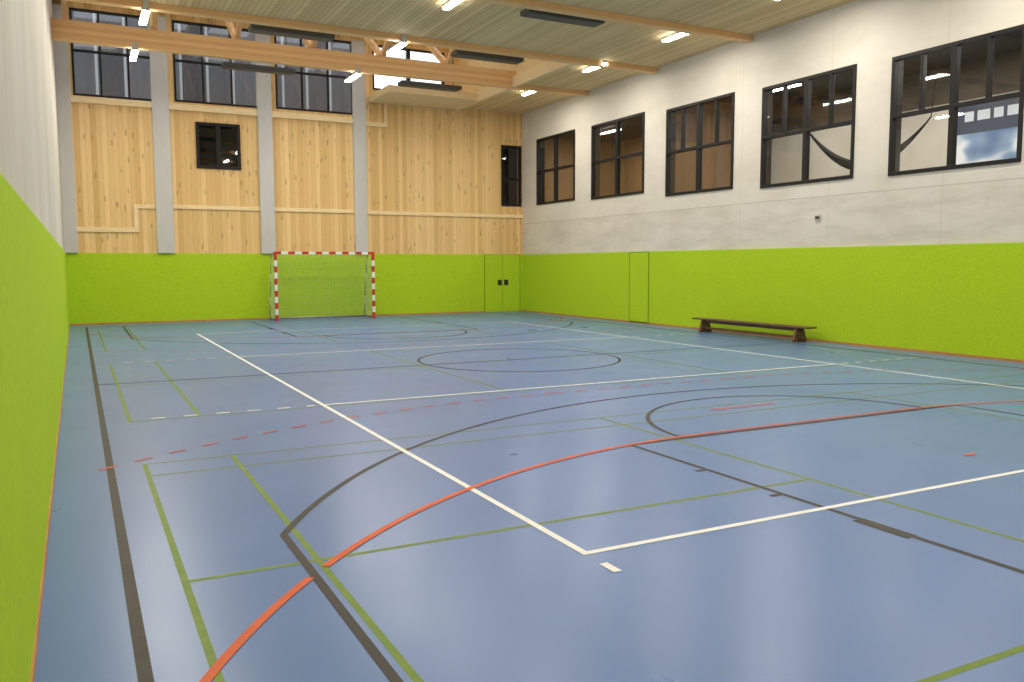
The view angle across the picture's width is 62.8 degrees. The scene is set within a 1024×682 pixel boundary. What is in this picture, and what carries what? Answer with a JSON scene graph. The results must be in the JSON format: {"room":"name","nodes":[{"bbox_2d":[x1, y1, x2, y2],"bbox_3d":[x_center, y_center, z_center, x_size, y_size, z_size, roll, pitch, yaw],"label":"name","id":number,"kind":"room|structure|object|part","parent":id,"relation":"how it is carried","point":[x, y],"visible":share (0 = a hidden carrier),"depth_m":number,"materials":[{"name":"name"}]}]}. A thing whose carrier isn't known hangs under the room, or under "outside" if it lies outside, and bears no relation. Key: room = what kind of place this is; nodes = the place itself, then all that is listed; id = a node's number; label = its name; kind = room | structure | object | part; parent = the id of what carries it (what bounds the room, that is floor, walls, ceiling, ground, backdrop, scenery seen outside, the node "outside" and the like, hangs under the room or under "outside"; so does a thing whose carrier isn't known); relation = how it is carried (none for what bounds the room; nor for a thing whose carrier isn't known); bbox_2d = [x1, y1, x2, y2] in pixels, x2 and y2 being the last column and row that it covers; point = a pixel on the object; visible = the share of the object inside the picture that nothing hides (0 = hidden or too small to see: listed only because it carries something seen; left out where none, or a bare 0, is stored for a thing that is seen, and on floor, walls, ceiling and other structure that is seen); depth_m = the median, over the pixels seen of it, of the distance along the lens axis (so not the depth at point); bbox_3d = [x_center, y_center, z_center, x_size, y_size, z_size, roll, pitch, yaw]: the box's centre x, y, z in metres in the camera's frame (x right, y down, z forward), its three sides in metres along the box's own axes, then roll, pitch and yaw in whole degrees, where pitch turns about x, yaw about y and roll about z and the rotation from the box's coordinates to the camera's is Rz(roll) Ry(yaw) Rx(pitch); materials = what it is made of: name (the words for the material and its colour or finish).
{"room":"sports hall","nodes":[
{"label":"sports hall","id":0,"kind":"room"},
{"bbox_2d":[0,0,63,249],"bbox_3d":[-6.488,-3.959,11.286,0.300,9.300,28.390,-3,6,-27],"label":"wall","id":1,"kind":"structure","parent":0,"point":[29,138],"depth_m":7.01,"materials":[{"name":"paint"}]},
{"bbox_2d":[0,173,68,681],"bbox_3d":[-6.339,-0.391,11.685,0.055,2.020,27.790,-3,6,-27],"label":"wall padding","id":2,"kind":"object","parent":1,"relation":"attached to","point":[34,307],"depth_m":3.86,"materials":[{"name":"green fabric"}]},
{"bbox_2d":[30,324,69,681],"bbox_3d":[-6.323,0.639,11.786,0.045,0.050,27.790,-3,6,-27],"label":"baseboard","id":3,"kind":"structure","parent":1,"relation":"attached to","point":[34,657],"depth_m":4.79,"materials":[{"name":"brown wood"}]},
{"bbox_2d":[199,125,237,166],"bbox_3d":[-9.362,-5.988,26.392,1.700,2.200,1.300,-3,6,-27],"label":"window pane","id":4,"kind":"structure","parent":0,"point":[207,141],"depth_m":26.94,"materials":[{"name":"black glass"}]},
{"bbox_2d":[52,0,522,253],"bbox_3d":[-6.251,-5.413,27.156,15.370,9.300,0.300,-3,6,-27],"label":"wall","id":5,"kind":"structure","parent":0,"point":[425,159],"depth_m":26.86,"materials":[{"name":"brown wood"}]},
{"bbox_2d":[52,3,77,252],"bbox_3d":[-12.572,-5.927,23.616,0.348,6.860,0.170,-3,6,-27],"label":"concrete column","id":6,"kind":"structure","parent":5,"relation":"attached to","point":[61,55],"depth_m":23.57,"materials":[{"name":"grey concrete"}]},
{"bbox_2d":[148,16,174,252],"bbox_3d":[-10.344,-6.037,24.764,0.470,6.860,0.170,-3,6,-27],"label":"concrete column","id":7,"kind":"structure","parent":5,"relation":"attached to","point":[158,66],"depth_m":24.72,"materials":[{"name":"grey concrete"}]},
{"bbox_2d":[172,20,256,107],"bbox_3d":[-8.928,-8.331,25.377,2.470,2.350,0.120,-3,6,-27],"label":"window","id":8,"kind":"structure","parent":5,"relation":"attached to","point":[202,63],"depth_m":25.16,"materials":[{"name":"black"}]},
{"bbox_2d":[195,122,240,169],"bbox_3d":[-8.939,-5.926,25.543,1.290,1.370,0.120,-3,6,-27],"label":"window","id":9,"kind":"structure","parent":5,"relation":"attached to","point":[217,125],"depth_m":25.50,"materials":[{"name":"black"}]},
{"bbox_2d":[70,95,386,127],"bbox_3d":[-6.014,-7.522,26.874,14.423,1.050,0.080,-3,6,-27],"label":"trim","id":10,"kind":"structure","parent":5,"relation":"attached to","point":[78,99],"depth_m":25.44,"materials":[{"name":"brown wood"}]},
{"bbox_2d":[254,33,275,253],"bbox_3d":[-7.684,-6.170,26.134,0.440,6.860,0.170,-3,6,-27],"label":"concrete column","id":11,"kind":"structure","parent":5,"relation":"attached to","point":[263,80],"depth_m":26.09,"materials":[{"name":"grey concrete"}]},
{"bbox_2d":[66,253,521,323],"bbox_3d":[-6.169,-1.825,27.344,14.700,2.020,0.055,-3,6,-27],"label":"wall padding","id":12,"kind":"object","parent":5,"relation":"attached to","point":[103,287],"depth_m":26.34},
{"bbox_2d":[70,310,521,325],"bbox_3d":[-6.160,-0.794,27.425,14.770,0.050,0.045,-3,6,-27],"label":"baseboard","id":13,"kind":"structure","parent":5,"relation":"attached to","point":[520,310],"depth_m":26.05,"materials":[{"name":"brown wood"}]},
{"bbox_2d":[77,204,522,231],"bbox_3d":[-6.012,-3.863,27.222,14.423,0.840,0.050,-3,6,-27],"label":"trim","id":14,"kind":"structure","parent":5,"relation":"attached to","point":[135,228],"depth_m":26.44,"materials":[{"name":"brown wood"}]},
{"bbox_2d":[274,36,351,114],"bbox_3d":[-6.286,-8.478,26.737,2.500,2.320,0.120,-3,6,-27],"label":"frame","id":15,"kind":"object","parent":5,"relation":"attached to","point":[301,72],"visible":0.64,"depth_m":26.76,"materials":[{"name":"black"}]},
{"bbox_2d":[350,40,367,251],"bbox_3d":[-5.002,-6.303,27.515,0.420,6.860,0.170,-3,6,-27],"label":"concrete column","id":16,"kind":"structure","parent":5,"relation":"attached to","point":[358,85],"depth_m":27.46,"materials":[{"name":"grey concrete"}]},
{"bbox_2d":[372,45,444,89],"bbox_3d":[-3.467,-9.051,28.150,2.550,1.450,0.120,-3,6,-27],"label":"frame","id":17,"kind":"object","parent":5,"relation":"attached to","point":[379,46],"visible":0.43,"depth_m":28.05,"materials":[{"name":"black"}]},
{"bbox_2d":[369,85,477,109],"bbox_3d":[-2.902,-7.920,27.358,3.030,0.200,1.980,-3,6,-27],"label":"trim","id":18,"kind":"structure","parent":5,"relation":"attached to","point":[390,94],"depth_m":26.93,"materials":[{"name":"brown wood"}]},
{"bbox_2d":[484,254,519,311],"bbox_3d":[-0.335,-2.085,30.293,1.400,2.030,0.050,-3,6,-27],"label":"double door","id":19,"kind":"structure","parent":5,"relation":"attached to","point":[493,263],"depth_m":30.30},
{"bbox_3d":[-0.328,-2.119,30.287,0.410,0.180,0.038,-3,6,-27],"label":"handles","id":20,"kind":"part","parent":19,"relation":"part of","materials":[{"name":"black metal"}]},
{"bbox_2d":[501,145,521,206],"bbox_3d":[-0.039,-5.932,30.189,0.810,2.150,0.120,-3,6,-27],"label":"frame","id":21,"kind":"object","parent":5,"relation":"attached to","point":[503,179],"visible":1,"depth_m":30.21,"materials":[{"name":"black"}]},
{"bbox_2d":[456,83,486,92],"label":"ceiling beam","id":22,"kind":"structure","parent":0,"point":[467,88],"depth_m":27.95,"materials":[{"name":"beige wood"}]},
{"bbox_2d":[139,0,856,113],"bbox_3d":[0.198,-6.831,14.500,15.370,0.200,28.390,-3,6,-27],"label":"ceiling","id":23,"kind":"structure","parent":0,"point":[469,21],"depth_m":18.89,"materials":[{"name":"grey wood"}]},
{"bbox_2d":[139,0,149,24],"bbox_3d":[-7.719,-6.880,17.607,0.140,0.230,1.070,-3,6,-27],"label":"ceiling lamp","id":24,"kind":"object","parent":23,"relation":"attached to","point":[145,11],"depth_m":17.32,"materials":[{"name":"white plastic"}]},
{"bbox_2d":[50,17,588,96],"bbox_3d":[-4.203,-7.606,22.969,14.770,0.480,0.200,-3,6,-27],"label":"timber beam","id":25,"kind":"structure","parent":23,"relation":"attached to","point":[62,30],"depth_m":21.90,"materials":[{"name":"brown wood"}]},
{"bbox_2d":[129,42,137,60],"bbox_3d":[-9.373,-7.167,20.791,0.140,0.230,1.070,-3,6,-27],"label":"ceiling lamp","id":26,"kind":"object","parent":25,"relation":"attached to","point":[134,51],"visible":0.98,"depth_m":20.50,"materials":[{"name":"grey plastic"}]},
{"bbox_2d":[345,66,360,82],"bbox_3d":[-4.426,-7.413,23.339,0.140,0.230,1.070,-3,6,-27],"label":"ceiling lamp","id":27,"kind":"object","parent":25,"relation":"attached to","point":[356,74],"visible":0.98,"depth_m":23.13,"materials":[{"name":"grey plastic"}]},
{"bbox_2d":[64,0,657,73],"bbox_3d":[-2.575,-7.149,19.853,14.770,0.130,0.200,-3,6,-27],"label":"timber beam","id":28,"kind":"structure","parent":23,"relation":"attached to","point":[130,4],"depth_m":19.23,"materials":[{"name":"brown wood"}]},
{"bbox_2d":[387,34,406,53],"bbox_3d":[-2.772,-7.126,20.155,0.140,0.230,1.070,-3,6,-27],"label":"ceiling lamp","id":29,"kind":"object","parent":23,"relation":"attached to","point":[400,44],"depth_m":19.91,"materials":[{"name":"white plastic"}]},
{"bbox_2d":[398,46,461,91],"bbox_3d":[-2.447,-8.712,24.945,1.900,2.345,0.400,-3,6,-27],"label":"panel","id":30,"kind":"object","parent":23,"relation":"attached to","point":[403,83],"visible":0.7,"depth_m":24.92,"materials":[{"name":"grey metal"}]},
{"bbox_2d":[442,0,462,9],"bbox_3d":[-1.147,-6.908,17.022,0.140,0.100,1.040,-3,6,-27],"label":"ceiling lamp","id":31,"kind":"object","parent":23,"relation":"attached to","point":[449,4],"depth_m":17.19,"materials":[{"name":"white plastic"}]},
{"bbox_2d":[450,50,523,64],"bbox_3d":[-0.632,-8.397,21.451,1.900,2.345,0.400,-3,6,-27],"label":"panel","id":32,"kind":"object","parent":23,"relation":"attached to","point":[456,53],"visible":0.87,"depth_m":21.44,"materials":[{"name":"grey metal"}]},
{"bbox_2d":[454,61,572,110],"bbox_3d":[-0.189,-7.781,25.547,0.120,0.320,7.700,-3,6,-27],"label":"trim","id":33,"kind":"structure","parent":23,"relation":"attached to","point":[548,67],"depth_m":24.40,"materials":[{"name":"brown wood"}]},
{"bbox_2d":[521,91,534,95],"bbox_3d":[0.593,-7.729,25.936,0.140,0.100,1.040,-3,6,-27],"label":"ceiling lamp","id":34,"kind":"object","parent":23,"relation":"attached to","point":[524,93],"depth_m":26.12,"materials":[{"name":"white plastic"}]},
{"bbox_2d":[520,9,604,26],"bbox_3d":[1.108,-7.015,18.207,1.900,0.115,0.400,-3,6,-27],"label":"panel","id":35,"kind":"object","parent":23,"relation":"attached to","point":[528,13],"visible":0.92,"depth_m":18.07,"materials":[{"name":"grey metal"}]},
{"bbox_2d":[582,60,607,71],"bbox_3d":[2.248,-7.441,22.751,0.140,0.100,1.040,-3,6,-27],"label":"ceiling lamp","id":36,"kind":"object","parent":23,"relation":"attached to","point":[589,68],"depth_m":22.82,"materials":[{"name":"white plastic"}]},
{"bbox_2d":[473,0,752,42],"bbox_3d":[-0.884,-6.855,16.598,14.770,0.130,0.200,-3,6,-27],"label":"timber beam","id":37,"kind":"structure","parent":23,"relation":"attached to","point":[527,4],"depth_m":18.21,"materials":[{"name":"brown wood"}]},
{"bbox_2d":[662,32,687,41],"bbox_3d":[3.879,-7.158,19.611,0.140,0.100,1.040,-3,6,-27],"label":"ceiling lamp","id":38,"kind":"object","parent":23,"relation":"attached to","point":[675,35],"depth_m":19.72,"materials":[{"name":"white plastic"}]},
{"bbox_2d":[456,58,545,73],"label":"ceiling beam","id":39,"kind":"structure","parent":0,"point":[526,64],"depth_m":25.81,"materials":[{"name":"beige wood"}]},
{"bbox_2d":[503,148,516,203],"bbox_3d":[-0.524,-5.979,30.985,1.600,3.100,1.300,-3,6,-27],"label":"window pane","id":40,"kind":"structure","parent":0,"point":[509,154],"depth_m":31.59,"materials":[{"name":"black glass"}]},
{"bbox_2d":[34,311,1023,681],"bbox_3d":[0.216,0.438,15.166,15.370,0.200,28.390,-3,6,-27],"label":"floor","id":41,"kind":"structure","parent":0,"point":[825,595],"depth_m":5.92,"materials":[{"name":"blue rubber"}]},
{"bbox_2d":[270,252,375,320],"bbox_3d":[-6.050,-1.772,26.730,3.160,2.115,1.040,-3,6,-27],"label":"goal","id":42,"kind":"object","parent":41,"relation":"on","point":[371,300],"visible":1,"depth_m":26.89,"materials":[{"name":"red paint"}]},
{"bbox_2d":[85,313,1023,681],"bbox_3d":[0.028,0.341,15.121,13.550,0.001,25.450,-3,6,-27],"label":"court lines","id":43,"kind":"object","parent":41,"relation":"on","point":[139,641],"visible":1,"depth_m":5.68,"materials":[{"name":"paint"}]},
{"bbox_2d":[92,317,1019,681],"bbox_3d":[0.164,0.333,15.174,13.979,0.001,20.705,-3,6,-27],"label":"court lines","id":44,"kind":"object","parent":41,"relation":"on","point":[216,667],"visible":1,"depth_m":5.58,"materials":[{"name":"orange paint"}]},
{"bbox_2d":[98,315,1023,681],"bbox_3d":[0.280,0.344,15.092,13.410,0.001,23.016,-3,6,-27],"label":"court lines","id":45,"kind":"object","parent":41,"relation":"on","point":[203,634],"visible":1,"depth_m":5.69,"materials":[{"name":"green paint"}]},
{"bbox_2d":[124,322,1023,571],"bbox_3d":[0.323,0.357,14.923,12.850,0.001,18.475,-3,6,-27],"label":"court lines","id":46,"kind":"object","parent":41,"relation":"on","point":[607,565],"visible":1,"depth_m":6.45,"materials":[{"name":"white paint"}]},
{"bbox_2d":[692,317,816,341],"bbox_3d":[5.597,-0.278,19.825,0.380,0.350,3.840,-3,6,-27],"label":"bench","id":47,"kind":"object","parent":41,"relation":"on","point":[799,335],"visible":1,"depth_m":19.54,"materials":[{"name":"brown wood"}]},
{"bbox_2d":[545,138,614,201],"bbox_3d":[2.229,-5.964,31.569,3.777,3.150,0.200,-3,6,-27],"label":"wall","id":48,"kind":"structure","parent":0,"point":[565,146],"depth_m":31.33,"materials":[{"name":"brown wood"}]},
{"bbox_2d":[675,101,731,192],"bbox_3d":[5.993,-5.310,24.324,3.777,3.150,0.100,-3,6,-27],"label":"wall","id":49,"kind":"structure","parent":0,"point":[716,160],"depth_m":24.01,"materials":[{"name":"brown wood"}]},
{"bbox_2d":[522,0,1023,253],"bbox_3d":[6.896,-4.624,18.180,0.300,9.300,28.390,-3,6,-27],"label":"wall","id":50,"kind":"structure","parent":0,"point":[980,204],"depth_m":18.95,"materials":[{"name":"concrete"}]},
{"bbox_2d":[536,129,574,204],"bbox_3d":[1.581,-5.808,28.352,0.330,2.270,2.540,-3,6,-27],"label":"window","id":51,"kind":"structure","parent":50,"relation":"attached to","point":[540,143],"depth_m":28.75,"materials":[{"name":"black"}]},
{"bbox_2d":[591,112,644,199],"bbox_3d":[3.254,-5.473,25.136,0.330,2.280,2.760,-3,6,-27],"label":"frame","id":52,"kind":"object","parent":50,"relation":"attached to","point":[595,129],"visible":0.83,"depth_m":25.14,"materials":[{"name":"black metal"}]},
{"bbox_2d":[629,253,647,322],"bbox_3d":[3.676,-1.543,24.314,0.010,2.020,0.890,-3,6,-27],"label":"door","id":53,"kind":"structure","parent":50,"relation":"attached to","point":[638,262],"depth_m":24.30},
{"bbox_2d":[629,252,648,323],"bbox_3d":[3.675,-1.545,24.313,0.012,2.065,0.950,-3,6,-27],"label":"joint","id":54,"kind":"object","parent":50,"relation":"attached to","point":[629,252],"visible":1,"depth_m":24.03,"materials":[{"name":"green"}]},
{"bbox_2d":[665,92,734,196],"bbox_3d":[4.962,-5.037,21.863,0.330,2.340,2.670,-3,6,-27],"label":"window","id":55,"kind":"structure","parent":50,"relation":"attached to","point":[671,151],"depth_m":21.86,"materials":[{"name":"black"}]},
{"bbox_2d":[522,310,1023,362],"bbox_3d":[6.755,-0.011,18.523,0.045,0.050,27.790,-3,6,-27],"label":"baseboard","id":56,"kind":"structure","parent":50,"relation":"attached to","point":[807,339],"depth_m":17.96,"materials":[{"name":"brown wood"}]},
{"bbox_2d":[522,242,1023,359],"bbox_3d":[6.766,-1.042,18.435,0.055,2.020,27.790,-3,6,-27],"label":"wall padding","id":57,"kind":"object","parent":50,"relation":"attached to","point":[951,298],"depth_m":18.18,"materials":[{"name":"green fabric"}]},
{"bbox_2d":[760,64,856,188],"bbox_3d":[6.628,-4.673,18.663,0.330,2.330,2.680,-3,6,-27],"label":"frame","id":58,"kind":"object","parent":50,"relation":"attached to","point":[767,92],"visible":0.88,"depth_m":18.63,"materials":[{"name":"black"}]},
{"bbox_2d":[815,215,820,220],"bbox_3d":[6.697,-2.704,18.385,0.035,0.120,0.150,-3,6,-27],"label":"wall socket","id":59,"kind":"object","parent":50,"relation":"attached to","point":[817,217],"visible":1,"depth_m":18.37,"materials":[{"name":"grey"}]},
{"bbox_2d":[888,24,1023,175],"bbox_3d":[8.251,-4.341,15.546,0.330,2.310,2.660,-3,6,-27],"label":"window","id":60,"kind":"structure","parent":50,"relation":"attached to","point":[896,115],"depth_m":15.50,"materials":[{"name":"black"}]},
{"bbox_2d":[559,31,1022,142],"bbox_3d":[7.516,-6.708,21.451,3.977,0.150,22.840,-3,6,-27],"label":"ceiling","id":61,"kind":"structure","parent":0,"point":[631,128],"depth_m":20.66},
{"bbox_2d":[600,127,621,133],"bbox_3d":[3.385,-7.259,28.955,0.140,0.100,1.200,-3,6,-27],"label":"lamp","id":62,"kind":"object","parent":61,"relation":"attached to","point":[611,129],"depth_m":28.97,"materials":[{"name":"white plastic"}]},
{"bbox_2d":[773,83,801,91],"bbox_3d":[7.062,-6.620,21.879,0.140,0.100,1.200,-3,6,-27],"label":"lamp","id":63,"kind":"object","parent":61,"relation":"attached to","point":[798,84],"depth_m":21.60,"materials":[{"name":"white plastic"}]},
{"bbox_3d":[7.524,-3.396,21.754,3.977,0.200,22.840,-3,6,-27],"label":"floor","id":64,"kind":"structure","parent":0,"visible":0},
{"bbox_2d":[614,50,1021,193],"bbox_3d":[9.184,-5.147,22.458,0.230,3.150,22.840,-3,6,-27],"label":"gallery wall","id":65,"kind":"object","parent":64,"relation":"on","point":[928,149],"visible":0.22,"depth_m":21.16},
{"bbox_2d":[803,51,939,169],"bbox_3d":[7.957,-5.125,18.974,0.300,2.554,3.720,-3,6,-27],"label":"hammock","id":66,"kind":"object","parent":65,"relation":"hanging from","point":[839,160],"visible":0.52,"depth_m":19.41,"materials":[{"name":"black fabric"}]},
{"bbox_2d":[956,97,1018,164],"bbox_3d":[11.171,-4.702,18.364,0.045,1.500,3.300,-3,6,-27],"label":"printed banner","id":67,"kind":"object","parent":65,"relation":"attached to","point":[986,131],"visible":0.8,"depth_m":19.04,"materials":[{"name":"blue"}]},
{"bbox_3d":[-5.640,-9.765,22.575,12.647,0.200,8.270,-3,6,-27],"label":"lantern","id":68,"kind":"object","parent":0,"visible":0},
{"bbox_2d":[221,21,295,75],"bbox_3d":[-6.870,-8.493,22.667,1.900,2.345,0.400,-3,6,-27],"label":"panel","id":69,"kind":"object","parent":68,"relation":"hanging from","point":[230,65],"visible":0.92,"depth_m":22.64,"materials":[{"name":"grey metal"}]},
{"bbox_2d":[248,24,334,41],"bbox_3d":[-5.055,-8.177,19.173,1.900,2.345,0.400,-3,6,-27],"label":"panel","id":70,"kind":"object","parent":68,"relation":"hanging from","point":[253,28],"visible":0.94,"depth_m":19.16,"materials":[{"name":"grey metal"}]},
{"bbox_3d":[-10.691,-9.243,19.913,0.120,0.330,7.780,-3,6,-27],"label":"rafter","id":71,"kind":"object","parent":68,"relation":"attached to","visible":0},
{"bbox_2d":[61,0,67,18],"bbox_3d":[-10.582,-8.293,19.794,0.120,1.634,4.490,-3,6,-27],"label":"brace","id":72,"kind":"object","parent":71,"relation":"attached to","point":[63,3],"visible":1,"depth_m":19.42,"materials":[{"name":"brown wood"}]},
{"bbox_3d":[-8.959,-9.329,20.805,0.120,0.330,7.780,-3,6,-27],"label":"rafter","id":73,"kind":"object","parent":68,"relation":"attached to","visible":0},
{"bbox_2d":[148,11,158,29],"bbox_3d":[-8.850,-8.379,20.686,0.120,1.634,4.490,-3,6,-27],"label":"brace","id":74,"kind":"object","parent":73,"relation":"attached to","point":[153,16],"visible":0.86,"depth_m":20.43,"materials":[{"name":"brown wood"}]},
{"label":"outside","id":75,"kind":"structure","parent":0,"visible":0},
{"bbox_2d":[69,7,350,112],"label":"windows","id":76,"kind":"structure","parent":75,"point":[217,89],"depth_m":30.23,"materials":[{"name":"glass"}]},
{"bbox_3d":[-7.227,-9.415,21.698,0.120,0.330,7.780,-3,6,-27],"label":"rafter","id":77,"kind":"object","parent":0,"visible":0},
{"bbox_2d":[225,21,242,38],"bbox_3d":[-7.118,-8.465,21.578,0.120,1.634,4.490,-3,6,-27],"label":"brace","id":78,"kind":"object","parent":77,"relation":"attached to","point":[235,33],"visible":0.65,"depth_m":21.50,"materials":[{"name":"brown wood"}]},
{"bbox_3d":[-5.495,-9.501,22.590,0.120,0.330,7.780,-3,6,-27],"label":"rafter","id":79,"kind":"object","parent":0,"visible":0},
{"bbox_2d":[302,39,317,47],"bbox_3d":[-5.387,-8.551,22.470,0.120,1.634,4.490,-3,6,-27],"label":"brace","id":80,"kind":"object","parent":79,"relation":"attached to","point":[309,43],"visible":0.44,"depth_m":22.39,"materials":[{"name":"brown wood"}]},
{"bbox_3d":[-3.763,-9.587,23.482,0.120,0.330,7.780,-3,6,-27],"label":"rafter","id":81,"kind":"object","parent":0,"visible":0},
{"bbox_2d":[364,38,390,55],"bbox_3d":[-3.655,-8.637,23.362,0.120,1.634,4.490,-3,6,-27],"label":"brace","id":82,"kind":"object","parent":81,"relation":"attached to","point":[371,42],"visible":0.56,"depth_m":23.52,"materials":[{"name":"brown wood"}]},
{"bbox_3d":[-2.032,-9.673,24.374,0.120,0.330,7.780,-3,6,-27],"label":"rafter","id":83,"kind":"object","parent":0,"visible":0},
{"bbox_2d":[426,46,455,63],"bbox_3d":[-1.923,-8.723,24.254,0.120,1.634,4.490,-3,6,-27],"label":"brace","id":84,"kind":"object","parent":83,"relation":"attached to","point":[434,50],"visible":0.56,"depth_m":24.50,"materials":[{"name":"brown wood"}]}
]}

